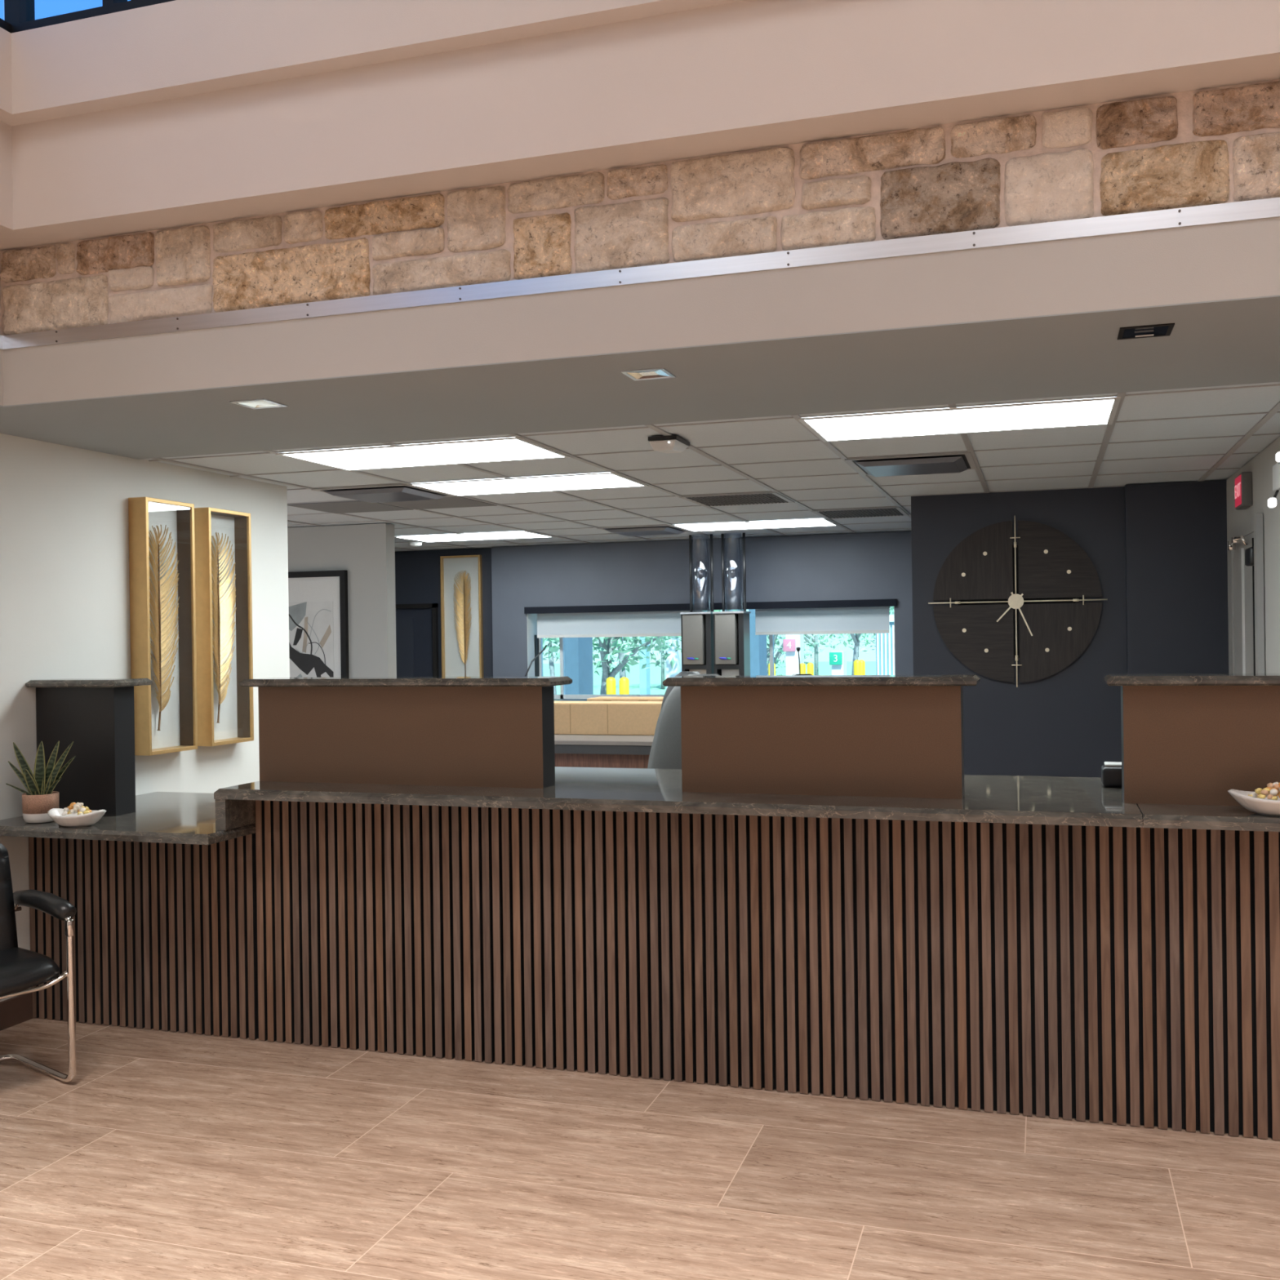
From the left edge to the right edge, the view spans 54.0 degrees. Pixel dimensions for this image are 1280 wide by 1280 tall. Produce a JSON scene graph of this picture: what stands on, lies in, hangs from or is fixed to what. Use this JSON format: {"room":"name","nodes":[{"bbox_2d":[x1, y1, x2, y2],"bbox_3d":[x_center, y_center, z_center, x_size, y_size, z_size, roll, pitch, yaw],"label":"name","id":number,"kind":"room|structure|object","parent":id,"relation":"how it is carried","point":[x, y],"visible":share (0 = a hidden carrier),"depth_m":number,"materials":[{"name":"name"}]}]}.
{"room":"lobby","nodes":[
{"label":"lobby","id":0,"kind":"room"},
{"bbox_2d":[0,433,289,1001],"bbox_3d":[-3.943,-0.081,1.253,0.130,3.400,12.382,-1,0,18],"label":"wall","id":1,"kind":"structure","parent":0,"point":[64,576],"depth_m":5.62,"materials":[{"name":"grey paint"}]},
{"bbox_2d":[0,992,32,1031],"bbox_3d":[-4.149,1.567,0.309,0.012,0.115,10.437,-1,0,18],"label":"baseboard","id":2,"kind":"structure","parent":1,"relation":"attached to","point":[16,1010],"depth_m":5.19,"materials":[{"name":"brown wood"}]},
{"bbox_2d":[128,497,197,755],"bbox_3d":[-2.288,-0.064,6.039,0.099,1.207,0.352,-1,0,18],"label":"picture","id":3,"kind":"object","parent":1,"relation":"attached to","point":[162,544],"visible":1,"depth_m":6.05,"materials":[{"name":"gold metal"}]},
{"bbox_2d":[194,506,253,746],"bbox_3d":[-2.146,-0.066,6.481,0.099,1.199,0.352,-1,0,18],"label":"picture","id":4,"kind":"object","parent":1,"relation":"attached to","point":[222,537],"visible":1,"depth_m":6.50,"materials":[{"name":"gold metal"}]},
{"bbox_2d":[287,523,396,677],"bbox_3d":[-3.118,0.366,9.843,2.645,2.441,0.130,-1,0,18],"label":"wall","id":5,"kind":"structure","parent":0,"point":[366,551],"depth_m":9.45,"materials":[{"name":"grey paint"}]},
{"bbox_2d":[288,569,349,677],"bbox_3d":[-2.640,0.040,9.597,0.915,1.120,0.040,-1,0,18],"label":"picture","id":6,"kind":"object","parent":5,"relation":"attached to","point":[318,618],"visible":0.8,"depth_m":9.53,"materials":[{"name":"white paper"}]},
{"bbox_2d":[288,600,333,677],"bbox_3d":[-2.646,0.105,9.598,0.700,0.790,0.003,-1,0,18],"label":"print","id":7,"kind":"object","parent":6,"relation":"attached to","point":[311,623],"depth_m":9.55,"materials":[{"name":"multicoloured"}]},
{"bbox_2d":[395,547,493,676],"bbox_3d":[-2.483,0.351,12.522,2.420,2.441,0.230,-1,0,18],"label":"wall","id":8,"kind":"structure","parent":0,"point":[417,573],"depth_m":12.24,"materials":[{"name":"blue paint"}]},
{"bbox_2d":[395,603,439,676],"bbox_3d":[-2.223,0.608,12.292,0.550,1.920,0.048,-1,0,18],"label":"door","id":9,"kind":"structure","parent":8,"relation":"in","point":[416,624],"depth_m":12.28,"materials":[{"name":"blue paint"}]},
{"bbox_2d":[440,555,483,676],"bbox_3d":[-1.721,-0.126,12.118,0.420,1.375,0.067,-1,0,18],"label":"picture","id":10,"kind":"object","parent":8,"relation":"attached to","point":[461,576],"visible":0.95,"depth_m":12.11,"materials":[{"name":"gold metal"}]},
{"bbox_2d":[0,1017,1279,1279],"bbox_3d":[0.244,1.617,2.663,13.600,0.120,17.600,-1,0,18],"label":"floor","id":11,"kind":"structure","parent":0,"point":[166,1155],"depth_m":3.62,"materials":[{"name":"tile"}]},
{"bbox_2d":[0,843,76,1082],"bbox_3d":[-2.371,1.147,4.399,0.487,0.876,0.618,-1,0,39],"label":"chair","id":12,"kind":"object","parent":11,"relation":"on","point":[21,970],"visible":1,"depth_m":4.47,"materials":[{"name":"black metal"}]},
{"bbox_2d":[28,832,258,1039],"bbox_3d":[-1.918,1.173,5.483,1.107,0.815,0.782,-1,0,18],"label":"counter panel","id":13,"kind":"object","parent":11,"relation":"on","point":[165,937],"visible":0.63,"depth_m":5.09,"materials":[{"name":"brown wood"}]},
{"bbox_2d":[0,791,255,844],"bbox_3d":[-1.962,0.745,5.353,1.112,0.037,1.101,-1,0,18],"label":"countertop","id":14,"kind":"structure","parent":13,"relation":"on","point":[162,817],"depth_m":4.93,"materials":[{"name":"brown stone"}]},
{"bbox_2d":[5,741,75,822],"bbox_3d":[-2.431,0.571,5.072,0.338,0.324,0.136,-1,0,18],"label":"potted snake plant","id":15,"kind":"object","parent":14,"relation":"on","point":[41,797],"visible":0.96,"depth_m":5.06,"materials":[{"name":"green plant"}]},
{"bbox_2d":[47,808,106,826],"bbox_3d":[-2.216,0.698,4.947,0.243,0.065,0.181,-1,0,18],"label":"bowl","id":16,"kind":"object","parent":14,"relation":"on","point":[72,820],"visible":0.98,"depth_m":4.89,"materials":[{"name":"white ceramic"}]},
{"bbox_2d":[25,678,152,816],"bbox_3d":[-2.325,0.448,5.316,0.454,0.566,0.230,-1,0,18],"label":"screen","id":17,"kind":"object","parent":14,"relation":"on","point":[97,715],"visible":0.79,"depth_m":5.25,"materials":[{"name":"black laminate"}]},
{"bbox_2d":[215,799,255,830],"bbox_3d":[-1.442,0.660,5.240,0.045,0.118,0.988,-1,0,18],"label":"waterfall panel","id":18,"kind":"object","parent":14,"relation":"on","point":[230,814],"visible":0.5,"depth_m":4.81,"materials":[{"name":"brown stone"}]},
{"bbox_2d":[554,734,653,768],"bbox_3d":[0.228,1.146,10.331,3.900,0.785,1.920,-1,0,18],"label":"desk","id":19,"kind":"object","parent":11,"relation":"on","point":[610,751],"visible":0.05,"depth_m":9.57,"materials":[{"name":"beige laminate"}]},
{"bbox_2d":[554,698,586,701],"bbox_3d":[-0.649,0.640,10.845,0.430,0.248,0.449,-1,0,18],"label":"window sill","id":20,"kind":"structure","parent":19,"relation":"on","point":[555,700],"depth_m":10.87,"materials":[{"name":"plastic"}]},
{"bbox_2d":[554,734,653,746],"bbox_3d":[0.222,0.769,10.330,3.900,0.030,1.920,-1,0,18],"label":"countertop","id":21,"kind":"structure","parent":19,"relation":"on","point":[592,740],"depth_m":9.60,"materials":[{"name":"beige laminate"}]},
{"bbox_2d":[554,701,662,735],"bbox_3d":[-0.277,0.633,10.252,1.100,0.253,0.352,-1,0,18],"label":"cabinet","id":22,"kind":"object","parent":19,"relation":"on","point":[571,717],"visible":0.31,"depth_m":10.07,"materials":[{"name":"beige wood"}]},
{"bbox_2d":[586,696,663,701],"bbox_3d":[0.035,0.620,10.588,0.910,0.270,0.322,-1,0,18],"label":"countertop","id":23,"kind":"structure","parent":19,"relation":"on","point":[600,698],"depth_m":10.52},
{"bbox_2d":[680,533,714,674],"bbox_3d":[0.512,-0.080,10.808,0.272,1.651,0.272,-1,0,18],"label":"station","id":24,"kind":"object","parent":19,"relation":"on","point":[696,628],"visible":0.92,"depth_m":10.71,"materials":[{"name":"black plastic"}]},
{"bbox_2d":[712,533,751,675],"bbox_3d":[0.784,-0.083,10.721,0.272,1.651,0.272,-1,0,18],"label":"station","id":25,"kind":"object","parent":19,"relation":"on","point":[731,637],"visible":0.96,"depth_m":10.62,"materials":[{"name":"black plastic"}]},
{"bbox_2d":[660,671,700,710],"bbox_3d":[0.415,0.876,8.826,0.556,1.323,0.662,-1,0,18],"label":"office chair","id":26,"kind":"object","parent":11,"relation":"on","point":[668,690],"visible":0.05,"depth_m":8.59,"materials":[{"name":"grey fabric"}]},
{"bbox_2d":[647,674,719,768],"bbox_3d":[0.379,0.853,6.212,0.570,1.383,0.662,-1,0,18],"label":"office chair","id":27,"kind":"object","parent":11,"relation":"on","point":[665,753],"visible":0.11,"depth_m":5.97,"materials":[{"name":"grey fabric"}]},
{"bbox_2d":[255,800,1279,1140],"bbox_3d":[1.544,1.049,4.373,6.154,0.972,0.782,-1,0,18],"label":"counter panel","id":28,"kind":"object","parent":11,"relation":"on","point":[1122,975],"depth_m":4.28,"materials":[{"name":"brown wood"}]},
{"bbox_2d":[213,766,1142,827],"bbox_3d":[0.098,0.561,4.749,3.284,0.038,1.002,-1,0,18],"label":"countertop","id":29,"kind":"structure","parent":28,"relation":"on","point":[1004,799],"depth_m":4.34,"materials":[{"name":"brown stone"}]},
{"bbox_2d":[239,675,572,788],"bbox_3d":[-0.921,0.351,4.887,1.325,0.409,0.228,-1,0,18],"label":"screen","id":30,"kind":"object","parent":29,"relation":"on","point":[471,731],"visible":1,"depth_m":4.81,"materials":[{"name":"brown wood"}]},
{"bbox_2d":[662,675,980,799],"bbox_3d":[0.629,0.331,4.391,1.075,0.409,0.228,-1,0,18],"label":"screen","id":31,"kind":"object","parent":29,"relation":"on","point":[857,735],"visible":1,"depth_m":4.33,"materials":[{"name":"brown wood"}]},
{"bbox_2d":[1101,761,1121,787],"bbox_3d":[1.728,0.479,4.464,0.165,0.081,0.110,-1,0,18],"label":"card reader","id":32,"kind":"object","parent":29,"relation":"on","point":[1111,771],"visible":0.47,"depth_m":4.43,"materials":[{"name":"black plastic"}]},
{"bbox_2d":[1136,803,1279,831],"bbox_3d":[3.053,0.522,3.802,2.920,0.038,1.002,-1,0,18],"label":"countertop","id":33,"kind":"structure","parent":28,"relation":"on","point":[1153,815],"depth_m":3.75,"materials":[{"name":"brown stone"}]},
{"bbox_2d":[1103,673,1279,806],"bbox_3d":[2.290,0.309,3.858,1.612,0.409,0.228,-1,0,18],"label":"screen","id":34,"kind":"object","parent":33,"relation":"on","point":[1188,739],"visible":1,"depth_m":3.96,"materials":[{"name":"brown wood"}]},
{"bbox_2d":[1227,789,1279,816],"bbox_3d":[1.913,0.484,3.748,0.294,0.070,0.216,-1,0,18],"label":"bowl","id":35,"kind":"object","parent":33,"relation":"on","point":[1266,806],"visible":0.95,"depth_m":3.71,"materials":[{"name":"white ceramic"}]},
{"bbox_2d":[0,294,1279,551],"bbox_3d":[0.144,-0.943,2.783,13.400,0.120,17.400,-1,0,18],"label":"ceiling","id":36,"kind":"structure","parent":0,"point":[1232,341],"depth_m":4.94,"materials":[{"name":"grey paint"}]},
{"bbox_2d":[230,398,288,408],"bbox_3d":[-1.394,-0.864,4.599,0.146,0.004,0.146,-1,0,18],"label":"recessed light","id":37,"kind":"object","parent":36,"relation":"in","point":[254,403],"visible":1,"depth_m":4.60,"materials":[{"name":"metal"}]},
{"bbox_2d":[287,500,413,513],"bbox_3d":[-1.885,-0.869,8.195,0.586,0.010,0.606,-1,0,18],"label":"tile","id":38,"kind":"structure","parent":36,"relation":"attached to","point":[352,506],"depth_m":8.16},
{"bbox_2d":[311,484,455,502],"bbox_3d":[-1.496,-0.855,7.409,0.610,0.032,0.630,-1,0,18],"label":"ceiling vent","id":39,"kind":"object","parent":36,"relation":"in","point":[395,492],"visible":1,"depth_m":7.25,"materials":[{"name":"grey metal"}]},
{"bbox_2d":[408,541,422,546],"bbox_3d":[-1.989,-0.850,11.132,0.120,0.045,0.120,-1,0,18],"label":"smoke detector","id":40,"kind":"object","parent":36,"relation":"attached to","point":[414,544],"visible":1,"depth_m":11.09,"materials":[{"name":"white plastic"}]},
{"bbox_2d":[275,436,570,471],"bbox_3d":[-1.010,-0.871,5.930,1.220,0.006,0.630,-1,0,18],"label":"recessed light","id":41,"kind":"object","parent":36,"relation":"in","point":[506,449],"visible":1,"depth_m":5.89,"materials":[{"name":"white plastic"}]},
{"bbox_2d":[382,496,497,509],"bbox_3d":[-1.304,-0.876,8.009,0.586,0.010,0.606,-1,0,18],"label":"tile","id":42,"kind":"structure","parent":36,"relation":"attached to","point":[450,501],"depth_m":8.04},
{"bbox_2d":[394,530,555,542],"bbox_3d":[-1.407,-0.877,10.688,1.220,0.006,0.630,-1,0,18],"label":"recessed light","id":43,"kind":"object","parent":36,"relation":"in","point":[506,535],"visible":0.9,"depth_m":10.65,"materials":[{"name":"white plastic"}]},
{"bbox_2d":[406,471,648,496],"bbox_3d":[-0.625,-0.879,7.130,1.220,0.006,0.630,-1,0,18],"label":"recessed light","id":44,"kind":"object","parent":36,"relation":"in","point":[597,480],"visible":1,"depth_m":7.09,"materials":[{"name":"white plastic"}]},
{"bbox_2d":[597,524,689,536],"bbox_3d":[0.045,-0.883,10.223,0.610,0.032,0.630,-1,0,18],"label":"ceiling vent","id":45,"kind":"object","parent":36,"relation":"in","point":[661,529],"visible":1,"depth_m":10.06,"materials":[{"name":"grey metal"}]},
{"bbox_2d":[621,367,675,380],"bbox_3d":[0.029,-0.882,4.174,0.146,0.004,0.146,-1,0,18],"label":"recessed light","id":46,"kind":"object","parent":36,"relation":"in","point":[654,373],"visible":1,"depth_m":4.17,"materials":[{"name":"metal"}]},
{"bbox_2d":[648,435,689,453],"bbox_3d":[0.130,-0.858,5.569,0.130,0.060,0.222,-1,0,18],"label":"dome security camera","id":47,"kind":"object","parent":36,"relation":"attached to","point":[670,443],"visible":1,"depth_m":5.48,"materials":[{"name":"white plastic"}]},
{"bbox_2d":[148,384,1279,551],"bbox_3d":[-0.482,-0.891,8.627,8.240,0.006,6.252,-1,0,18],"label":"trim","id":48,"kind":"structure","parent":36,"relation":"attached to","point":[1276,408],"depth_m":6.62,"materials":[{"name":"grey metal"}]},
{"bbox_2d":[679,491,795,506],"bbox_3d":[0.630,-0.898,8.051,0.610,0.008,0.630,-1,0,18],"label":"ceiling vent","id":49,"kind":"object","parent":36,"relation":"in","point":[757,498],"visible":1,"depth_m":8.01,"materials":[{"name":"grey metal"}]},
{"bbox_2d":[671,518,839,531],"bbox_3d":[0.917,-0.908,9.944,1.220,0.006,0.630,-1,0,18],"label":"recessed light","id":50,"kind":"object","parent":36,"relation":"in","point":[816,522],"visible":1,"depth_m":9.91,"materials":[{"name":"white plastic"}]},
{"bbox_2d":[811,506,908,519],"bbox_3d":[1.596,-0.914,9.065,0.610,0.008,0.630,-1,0,18],"label":"ceiling vent","id":51,"kind":"object","parent":36,"relation":"in","point":[887,511],"visible":1,"depth_m":9.02,"materials":[{"name":"grey metal"}]},
{"bbox_2d":[844,452,977,476],"bbox_3d":[1.408,-0.893,6.479,0.610,0.032,0.630,-1,0,18],"label":"ceiling vent","id":52,"kind":"object","parent":36,"relation":"in","point":[946,463],"visible":1,"depth_m":6.33,"materials":[{"name":"grey metal"}]},
{"bbox_2d":[797,396,1120,442],"bbox_3d":[1.314,-0.902,5.186,1.220,0.006,0.630,-1,0,18],"label":"recessed light","id":53,"kind":"object","parent":36,"relation":"in","point":[1091,411],"visible":1,"depth_m":5.14,"materials":[{"name":"white plastic"}]},
{"bbox_2d":[1117,323,1174,339],"bbox_3d":[1.477,-0.899,3.674,0.146,0.008,0.146,-1,0,18],"label":"recessed light","id":54,"kind":"object","parent":36,"relation":"in","point":[1158,330],"visible":1,"depth_m":3.67,"materials":[{"name":"brown metal"}]},
{"bbox_2d":[0,217,1279,405],"bbox_3d":[0.745,-0.990,-0.798,10.070,0.207,10.948,-1,0,18],"label":"soffit","id":55,"kind":"structure","parent":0,"point":[1236,260],"depth_m":3.80,"materials":[{"name":"beige paint"}]},
{"bbox_2d":[0,79,1279,335],"bbox_3d":[0.738,-1.468,-0.799,10.070,0.748,10.948,-1,0,18],"label":"wall","id":56,"kind":"structure","parent":0,"point":[1184,99],"depth_m":3.74,"materials":[{"name":"beige stone"}]},
{"bbox_2d":[0,17,11,33],"bbox_3d":[-3.662,-2.588,-0.163,0.070,1.088,9.490,-1,0,18],"label":"window","id":57,"kind":"structure","parent":56,"relation":"in","point":[4,24],"depth_m":4.32,"materials":[{"name":"brown metal"}]},
{"bbox_2d":[0,0,745,126],"bbox_3d":[0.617,-1.962,-1.156,10.070,0.277,10.200,-1,0,18],"label":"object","id":58,"kind":"structure","parent":56,"relation":"attached to","point":[177,48],"depth_m":4.03,"materials":[{"name":"beige paint"}]},
{"bbox_2d":[0,0,1279,250],"bbox_3d":[0.622,-1.643,-1.155,10.070,0.362,10.200,-1,0,18],"label":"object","id":59,"kind":"structure","parent":56,"relation":"attached to","point":[747,74],"depth_m":3.73,"materials":[{"name":"beige paint"}]},
{"bbox_2d":[0,197,1279,349],"bbox_3d":[0.749,-1.115,-1.453,9.660,0.050,9.704,-1,0,18],"label":"trim","id":60,"kind":"structure","parent":56,"relation":"attached to","point":[1265,208],"depth_m":3.79,"materials":[{"name":"metal"}]},
{"bbox_2d":[0,80,1279,335],"bbox_3d":[1.720,-1.327,3.228,9.554,0.318,2.405,-1,0,3],"label":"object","id":61,"kind":"structure","parent":56,"relation":"attached to","point":[954,197],"depth_m":3.81,"materials":[{"name":"stone"}]},
{"bbox_2d":[491,530,913,676],"bbox_3d":[0.739,0.308,11.437,4.380,2.441,0.330,-1,0,18],"label":"wall","id":62,"kind":"structure","parent":0,"point":[869,565],"depth_m":11.33,"materials":[{"name":"blue paint"}]},
{"bbox_2d":[534,609,773,698],"bbox_3d":[0.607,0.126,11.452,3.455,0.890,0.340,-1,0,18],"label":"window","id":63,"kind":"structure","parent":62,"relation":"in","point":[538,642],"depth_m":12.01,"materials":[{"name":"clear glass"}]},
{"bbox_2d":[537,610,702,638],"bbox_3d":[-0.202,-0.152,11.683,1.610,0.247,0.054,-1,0,18],"label":"roller shade","id":64,"kind":"object","parent":63,"relation":"attached to","point":[666,623],"visible":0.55,"depth_m":11.69,"materials":[{"name":"fabric"}]},
{"bbox_2d":[524,599,896,613],"bbox_3d":[0.561,-0.299,11.309,3.445,0.062,0.055,-1,0,18],"label":"trim","id":65,"kind":"structure","parent":62,"relation":"attached to","point":[868,602],"depth_m":11.24,"materials":[{"name":"black metal"}]},
{"bbox_2d":[526,606,895,676],"bbox_3d":[0.605,0.113,11.443,3.414,0.865,0.258,-1,0,18],"label":"trim","id":66,"kind":"structure","parent":62,"relation":"attached to","point":[531,618],"depth_m":11.92,"materials":[{"name":"grey paint"}]},
{"bbox_2d":[755,606,889,635],"bbox_3d":[1.605,-0.176,11.104,1.185,0.247,0.054,-1,0,18],"label":"roller shade","id":67,"kind":"object","parent":62,"relation":"attached to","point":[867,620],"visible":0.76,"depth_m":11.08,"materials":[{"name":"fabric"}]},
{"bbox_2d":[911,486,1126,777],"bbox_3d":[2.816,0.285,9.275,1.275,2.441,3.020,-1,0,18],"label":"wall","id":68,"kind":"structure","parent":0,"point":[1066,722],"depth_m":7.80,"materials":[{"name":"blue paint"}]},
{"bbox_2d":[928,515,1107,687],"bbox_3d":[2.336,-0.239,7.806,1.064,1.064,0.064,-1,0,18],"label":"wall clock","id":69,"kind":"object","parent":68,"relation":"attached to","point":[1015,601],"visible":1,"depth_m":7.79,"materials":[{"name":"brown wood"}]},
{"bbox_2d":[1124,480,1228,674],"bbox_3d":[3.288,0.282,7.554,0.675,2.441,0.210,-1,0,18],"label":"wall","id":70,"kind":"structure","parent":0,"point":[1175,533],"depth_m":7.47,"materials":[{"name":"blue paint"}]},
{"bbox_2d":[1226,435,1279,673],"bbox_3d":[3.058,0.290,5.926,0.120,2.441,3.252,-1,0,18],"label":"wall","id":71,"kind":"structure","parent":0,"point":[1261,465],"depth_m":6.07,"materials":[{"name":"grey paint"}]},
{"bbox_2d":[1234,471,1253,510],"bbox_3d":[3.163,-0.780,6.589,0.056,0.175,0.230,-1,0,18],"label":"exit sign","id":72,"kind":"object","parent":71,"relation":"attached to","point":[1243,482],"visible":1,"depth_m":6.48,"materials":[{"name":"red plastic"}]},
{"bbox_2d":[1227,513,1265,673],"bbox_3d":[3.223,0.441,6.767,0.082,2.130,1.250,-1,0,18],"label":"door","id":73,"kind":"structure","parent":71,"relation":"in","point":[1245,544],"depth_m":6.65,"materials":[{"name":"grey paint"}]},
{"bbox_2d":[1267,451,1279,507],"bbox_3d":[2.771,-0.685,5.445,0.107,0.229,0.290,-1,0,18],"label":"emergency light","id":74,"kind":"object","parent":71,"relation":"attached to","point":[1272,502],"visible":1,"depth_m":5.44,"materials":[{"name":"white plastic"}]},
{"bbox_3d":[2.347,-3.098,2.960,9.660,0.250,0.130,-1,0,18],"label":"wall","id":75,"kind":"structure","parent":0,"visible":0},
{"bbox_2d":[4,0,175,33],"bbox_3d":[2.278,-2.553,2.954,9.400,0.838,0.070,-1,0,18],"label":"window","id":76,"kind":"structure","parent":75,"relation":"in","point":[20,14],"depth_m":4.30,"materials":[{"name":"brown metal"}]},
{"label":"outside","id":77,"kind":"structure","parent":0,"visible":0},
{"bbox_2d":[542,661,875,694],"bbox_3d":[3.131,1.621,58.863,90.000,0.120,46.000,-1,0,18],"label":"ground","id":78,"kind":"structure","parent":77,"point":[824,668],"depth_m":58.39,"materials":[{"name":"white"}]},
{"bbox_2d":[617,609,722,688],"bbox_3d":[0.718,-0.655,41.818,5.638,4.621,4.447,-1,0,18],"label":"tree","id":79,"kind":"object","parent":78,"relation":"on","point":[661,651],"visible":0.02,"depth_m":41.73,"materials":[{"name":"green plant"}]},
{"bbox_2d":[739,608,891,675],"bbox_3d":[5.388,-0.795,38.163,4.752,4.789,3.819,-1,0,18],"label":"tree","id":80,"kind":"object","parent":78,"relation":"on","point":[815,637],"visible":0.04,"depth_m":38.14,"materials":[{"name":"green plant"}]},
{"bbox_2d":[820,606,892,654],"bbox_3d":[8.655,-0.696,45.485,6.030,4.463,4.720,-1,0,18],"label":"tree","id":81,"kind":"object","parent":78,"relation":"on","point":[867,635],"visible":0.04,"depth_m":45.62,"materials":[{"name":"green plant"}]},
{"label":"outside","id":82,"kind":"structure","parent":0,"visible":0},
{"bbox_3d":[-7.333,1.875,26.199,90.000,0.100,22.600,-1,0,18],"label":"pavement","id":83,"kind":"object","parent":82,"visible":0},
{"bbox_2d":[542,637,559,694],"bbox_3d":[-2.001,-0.078,26.892,2.018,3.624,1.657,-1,0,18],"label":"tree","id":84,"kind":"object","parent":83,"relation":"on","point":[548,647],"visible":0.02,"depth_m":26.81,"materials":[{"name":"green plant"}]},
{"bbox_2d":[564,637,593,694],"bbox_3d":[-0.754,0.051,15.206,0.282,3.420,0.580,-1,0,18],"label":"pier","id":85,"kind":"structure","parent":83,"relation":"on","point":[578,651],"depth_m":14.99,"materials":[{"name":"blue paint"}]},
{"bbox_2d":[605,676,616,694],"bbox_3d":[-0.335,1.097,14.816,0.118,1.318,0.118,-1,0,18],"label":"bollard","id":86,"kind":"object","parent":83,"relation":"on","point":[611,689],"visible":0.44,"depth_m":14.77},
{"bbox_2d":[592,636,642,679],"bbox_3d":[-0.422,-0.334,21.632,3.049,4.117,2.448,-1,0,18],"label":"tree","id":87,"kind":"object","parent":83,"relation":"on","point":[622,673],"visible":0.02,"depth_m":21.59,"materials":[{"name":"green plant"}]},
{"bbox_2d":[619,676,629,694],"bbox_3d":[-0.178,1.095,14.766,0.118,1.318,0.118,-1,0,18],"label":"bollard","id":88,"kind":"object","parent":83,"relation":"on","point":[624,682],"visible":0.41,"depth_m":14.72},
{"bbox_2d":[542,609,718,694],"bbox_3d":[-0.290,-0.173,17.908,3.237,3.816,2.648,-1,0,18],"label":"tree","id":89,"kind":"object","parent":83,"relation":"on","point":[606,646],"visible":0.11,"depth_m":17.80,"materials":[{"name":"green plant"}]},
{"bbox_2d":[639,636,650,694],"bbox_3d":[0.107,0.304,29.528,0.243,2.820,0.380,-1,0,18],"label":"pier","id":90,"kind":"structure","parent":83,"relation":"on","point":[645,687],"depth_m":29.39,"materials":[{"name":"teal paint"}]},
{"bbox_2d":[665,635,681,689],"bbox_3d":[0.640,0.662,23.111,0.294,2.120,0.480,-1,0,18],"label":"pier","id":91,"kind":"structure","parent":83,"relation":"on","point":[677,668],"depth_m":22.93,"materials":[{"name":"white"}]},
{"bbox_2d":[748,608,767,675],"bbox_3d":[1.651,0.011,17.585,0.220,3.420,0.580,-1,0,18],"label":"pier","id":92,"kind":"structure","parent":83,"relation":"on","point":[758,664],"depth_m":17.36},
{"bbox_2d":[727,608,829,675],"bbox_3d":[3.240,0.139,31.524,3.008,3.012,2.367,-1,0,18],"label":"tree","id":93,"kind":"object","parent":83,"relation":"on","point":[780,651],"visible":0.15,"depth_m":31.33,"materials":[{"name":"green plant"}]},
{"bbox_2d":[785,634,804,675],"bbox_3d":[3.020,0.626,24.449,0.364,2.120,0.480,-1,0,18],"label":"pier","id":94,"kind":"structure","parent":83,"relation":"on","point":[792,657],"depth_m":24.26,"materials":[{"name":"white paint"}]},
{"bbox_2d":[782,639,795,651],"bbox_3d":[2.877,0.103,24.216,0.240,0.240,0.044,-1,0,18],"label":"sign","id":95,"kind":"object","parent":94,"relation":"attached to","point":[788,645],"visible":1,"depth_m":24.20,"materials":[{"name":"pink plastic"}]},
{"bbox_2d":[807,662,813,675],"bbox_3d":[2.873,1.037,21.138,0.112,1.317,0.112,-1,0,18],"label":"bollard","id":96,"kind":"object","parent":83,"relation":"on","point":[810,665],"visible":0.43,"depth_m":21.09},
{"bbox_2d":[831,650,846,675],"bbox_3d":[3.840,0.940,24.188,0.308,1.470,0.480,-1,0,18],"label":"pier","id":97,"kind":"structure","parent":83,"relation":"on","point":[838,669],"depth_m":24.00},
{"bbox_2d":[829,652,842,665],"bbox_3d":[3.730,0.354,23.944,0.240,0.240,0.044,-1,0,18],"label":"sign","id":98,"kind":"object","parent":97,"relation":"attached to","point":[835,658],"visible":1,"depth_m":23.93,"materials":[{"name":"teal plastic"}]},
{"bbox_2d":[813,606,893,675],"bbox_3d":[4.947,-0.539,27.802,4.009,4.351,3.220,-1,0,18],"label":"tree","id":99,"kind":"object","parent":83,"relation":"on","point":[858,637],"visible":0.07,"depth_m":27.82,"materials":[{"name":"green plant"}]},
{"bbox_2d":[853,659,861,675],"bbox_3d":[3.107,0.992,17.913,0.112,1.417,0.112,-1,0,18],"label":"bollard","id":100,"kind":"object","parent":83,"relation":"on","point":[857,664],"visible":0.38,"depth_m":17.86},
{"bbox_2d":[875,614,894,675],"bbox_3d":[4.402,0.636,20.373,1.050,2.080,1.620,-1,0,18],"label":"kiosk","id":101,"kind":"object","parent":83,"relation":"on","point":[885,642],"visible":0.02,"depth_m":19.75,"materials":[{"name":"white"}]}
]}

